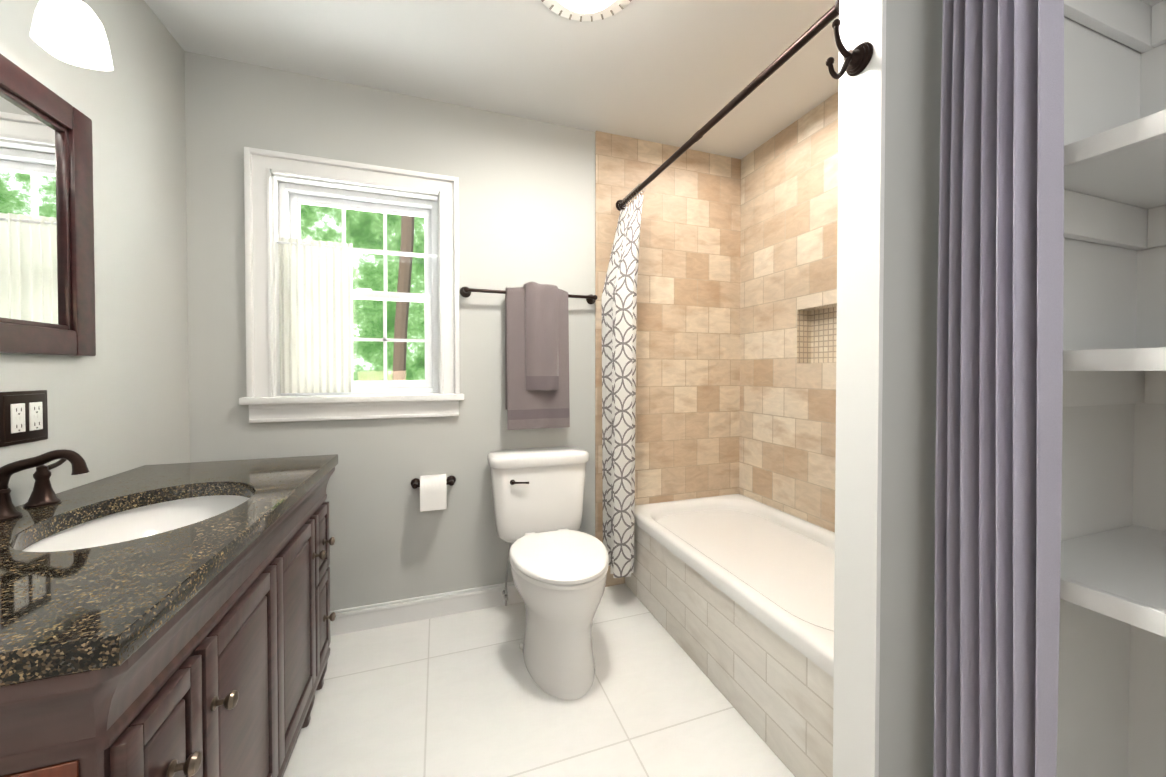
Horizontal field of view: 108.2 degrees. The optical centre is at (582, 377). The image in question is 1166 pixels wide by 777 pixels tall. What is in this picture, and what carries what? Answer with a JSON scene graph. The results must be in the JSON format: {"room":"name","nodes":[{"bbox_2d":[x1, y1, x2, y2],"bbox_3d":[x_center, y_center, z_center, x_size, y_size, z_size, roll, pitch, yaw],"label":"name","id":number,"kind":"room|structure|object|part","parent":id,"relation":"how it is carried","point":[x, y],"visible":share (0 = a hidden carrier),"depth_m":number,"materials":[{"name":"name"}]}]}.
{"room":"bathroom","nodes":[
{"label":"bathroom","id":0,"kind":"room"},
{"bbox_2d":[0,0,189,506],"bbox_3d":[-1.055,-0.051,-0.012,0.140,2.400,3.780,0,1,-19],"label":"wall","id":1,"kind":"structure","parent":0,"point":[118,403],"depth_m":1.33,"materials":[{"name":"grey paint"}]},
{"bbox_2d":[0,390,47,446],"bbox_3d":[-1.321,0.095,0.999,0.011,0.124,0.124,0,1,-19],"label":"electrical outlet plate","id":2,"kind":"object","parent":1,"relation":"attached to","point":[23,416],"visible":1,"depth_m":0.99,"materials":[{"name":"brown metal"}]},
{"bbox_2d":[0,54,95,355],"bbox_3d":[-1.230,-0.380,0.756,0.028,0.656,0.876,0,1,-19],"label":"mirror","id":3,"kind":"object","parent":1,"relation":"attached to","point":[47,287],"visible":1,"depth_m":1.04,"materials":[{"name":"brown wood"}]},
{"bbox_2d":[30,0,112,70],"bbox_3d":[-1.149,-0.839,0.738,0.175,0.155,0.641,0,1,-19],"label":"sconce","id":4,"kind":"object","parent":1,"relation":"attached to","point":[72,32],"visible":1,"depth_m":0.98,"materials":[{"name":"white glass"}]},
{"bbox_2d":[184,51,594,610],"bbox_3d":[-0.770,-0.080,2.010,1.715,2.400,0.140,0,1,-19],"label":"wall","id":5,"kind":"structure","parent":0,"point":[526,200],"depth_m":1.93,"materials":[{"name":"grey paint"}]},
{"bbox_2d":[239,147,463,422],"bbox_3d":[-0.991,-0.372,1.898,0.868,1.112,0.180,0,1,-19],"label":"window","id":6,"kind":"structure","parent":5,"relation":"in","point":[266,172],"depth_m":1.87,"materials":[{"name":"white wood"}]},
{"bbox_2d":[277,237,437,392],"bbox_3d":[-0.987,-0.263,1.888,0.642,0.660,0.023,0,1,-19],"label":"cafe curtain","id":7,"kind":"object","parent":6,"relation":"hanging from","point":[316,313],"visible":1,"depth_m":1.83,"materials":[{"name":"white fabric"}]},
{"bbox_3d":[-1.007,-0.379,1.944,0.642,0.914,0.078,0,1,-19],"label":"window sash","id":8,"kind":"part","parent":6,"relation":"part of","materials":[{"name":"white wood"}]},
{"bbox_2d":[330,582,522,635],"bbox_3d":[-0.744,1.069,1.952,1.715,0.105,0.018,0,1,-19],"label":"baseboard","id":9,"kind":"structure","parent":5,"relation":"attached to","point":[365,617],"depth_m":1.95,"materials":[{"name":"white wood"}]},
{"bbox_2d":[411,474,455,511],"bbox_3d":[-0.677,0.514,1.910,0.200,0.142,0.122,0,1,-19],"label":"toilet paper holder","id":10,"kind":"object","parent":5,"relation":"attached to","point":[433,492],"visible":1,"depth_m":1.86,"materials":[{"name":"white paper"}]},
{"bbox_2d":[460,282,597,429],"bbox_3d":[-0.237,-0.108,2.047,0.684,0.708,0.133,0,1,-19],"label":"towel rail","id":11,"kind":"object","parent":5,"relation":"attached to","point":[536,355],"visible":1,"depth_m":2.01,"materials":[{"name":"fabric"}]},
{"bbox_2d":[595,131,740,586],"bbox_3d":[0.542,-0.086,2.454,1.055,2.400,0.152,0,1,-19],"label":"wall tile","id":12,"kind":"structure","parent":5,"relation":"attached to","point":[687,424],"depth_m":2.37,"materials":[{"name":"beige tile"}]},
{"bbox_2d":[602,0,838,577],"bbox_3d":[0.365,0.016,1.618,0.165,1.900,1.316,0,1,-19],"label":"shower curtain","id":13,"kind":"object","parent":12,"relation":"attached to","point":[619,303],"visible":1,"depth_m":2.01,"materials":[{"name":"white fabric"}]},
{"bbox_2d":[144,0,838,158],"bbox_3d":[0.254,-1.307,0.420,2.910,0.100,3.780,0,1,-19],"label":"ceiling","id":14,"kind":"structure","parent":0,"point":[678,73],"depth_m":1.67,"materials":[{"name":"white paint"}]},
{"bbox_2d":[540,0,631,21],"bbox_3d":[0.011,-1.228,1.300,0.380,0.083,0.380,0,1,-19],"label":"ceiling light fixture","id":15,"kind":"object","parent":14,"relation":"attached to","point":[586,10],"visible":0.96,"depth_m":1.41,"materials":[{"name":"white glass"}]},
{"bbox_2d":[933,0,1063,776],"bbox_3d":[1.081,-0.039,-0.037,0.070,2.347,2.060,0,1,-19],"label":"curtain","id":16,"kind":"object","parent":14,"relation":"hanging from","point":[999,413],"visible":1,"depth_m":0.79,"materials":[{"name":"purple fabric"}]},
{"bbox_2d":[283,584,794,776],"bbox_3d":[0.254,1.192,0.455,2.910,0.100,3.780,0,1,-19],"label":"floor","id":17,"kind":"structure","parent":0,"point":[464,694],"depth_m":1.42,"materials":[{"name":"tile"}]},
{"bbox_2d":[0,454,337,776],"bbox_3d":[-1.001,0.718,0.964,0.587,0.835,1.160,0,1,-19],"label":"bathroom vanity","id":18,"kind":"object","parent":17,"relation":"on","point":[166,620],"visible":1,"depth_m":0.75,"materials":[{"name":"brown wood"}]},
{"bbox_2d":[0,449,89,520],"bbox_3d":[-1.187,0.230,0.914,0.174,0.142,0.369,0,1,-19],"label":"faucet","id":19,"kind":"object","parent":18,"relation":"on","point":[43,493],"visible":1,"depth_m":0.93,"materials":[{"name":"brown metal"}]},
{"bbox_2d":[487,446,608,699],"bbox_3d":[-0.130,0.741,1.776,0.472,0.765,0.720,0,1,-19],"label":"toilet","id":20,"kind":"object","parent":17,"relation":"on","point":[559,562],"visible":1,"depth_m":1.62,"materials":[{"name":"white ceramic"}]},
{"bbox_2d":[625,494,834,776],"bbox_3d":[0.789,0.911,1.777,0.753,0.425,1.313,0,1,-19],"label":"bathtub","id":21,"kind":"object","parent":17,"relation":"on","point":[734,593],"visible":0.5,"depth_m":1.54,"materials":[{"name":"white ceramic"}]},
{"bbox_2d":[739,91,838,531],"bbox_3d":[1.215,-0.078,1.904,0.140,2.400,1.327,0,1,-19],"label":"wall tiles","id":22,"kind":"structure","parent":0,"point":[788,267],"depth_m":2.16,"materials":[{"name":"beige tile"}]},
{"bbox_2d":[797,303,836,363],"bbox_3d":[1.177,-0.200,1.952,0.099,0.269,0.368,0,1,-19],"label":"shower niche","id":23,"kind":"object","parent":22,"relation":"attached to","point":[816,333],"depth_m":2.10,"materials":[{"name":"tile"}]},
{"bbox_2d":[833,0,1140,776],"bbox_3d":[1.013,-0.066,1.027,0.812,2.400,0.221,0,1,-19],"label":"wall","id":24,"kind":"structure","parent":0,"point":[889,114],"depth_m":0.94,"materials":[{"name":"grey paint"}]},
{"bbox_2d":[825,19,872,78],"bbox_3d":[0.567,-0.708,0.918,0.096,0.125,0.062,0,1,-19],"label":"robe hook","id":25,"kind":"object","parent":24,"relation":"attached to","point":[857,59],"visible":1,"depth_m":0.91,"materials":[{"name":"brown metal"}]},
{"bbox_2d":[1128,43,1165,776],"bbox_3d":[1.734,-0.055,0.238,0.240,2.400,2.161,0,1,-19],"label":"wall","id":26,"kind":"structure","parent":0,"point":[1147,724],"depth_m":1.00,"materials":[{"name":"white paint"}]},
{"bbox_2d":[1060,0,1165,636],"bbox_3d":[1.398,-0.193,0.009,0.540,1.358,1.946,0,1,-19],"label":"closet shelves","id":27,"kind":"object","parent":26,"relation":"attached to","point":[1115,186],"visible":0.73,"depth_m":0.87,"materials":[{"name":"white wood"}]},
{"label":"outside","id":28,"kind":"structure","parent":0,"visible":0},
{"bbox_2d":[300,204,424,380],"bbox_3d":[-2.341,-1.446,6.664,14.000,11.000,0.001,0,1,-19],"label":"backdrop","id":29,"kind":"structure","parent":28,"point":[393,268],"depth_m":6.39,"materials":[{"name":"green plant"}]},
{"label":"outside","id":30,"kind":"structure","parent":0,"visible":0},
{"bbox_2d":[392,215,413,379],"bbox_3d":[-2.482,-0.683,5.146,2.356,9.518,0.150,0,1,-19],"label":"tree","id":31,"kind":"object","parent":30,"point":[405,220],"depth_m":5.17,"materials":[{"name":"brown plant"}]}
]}

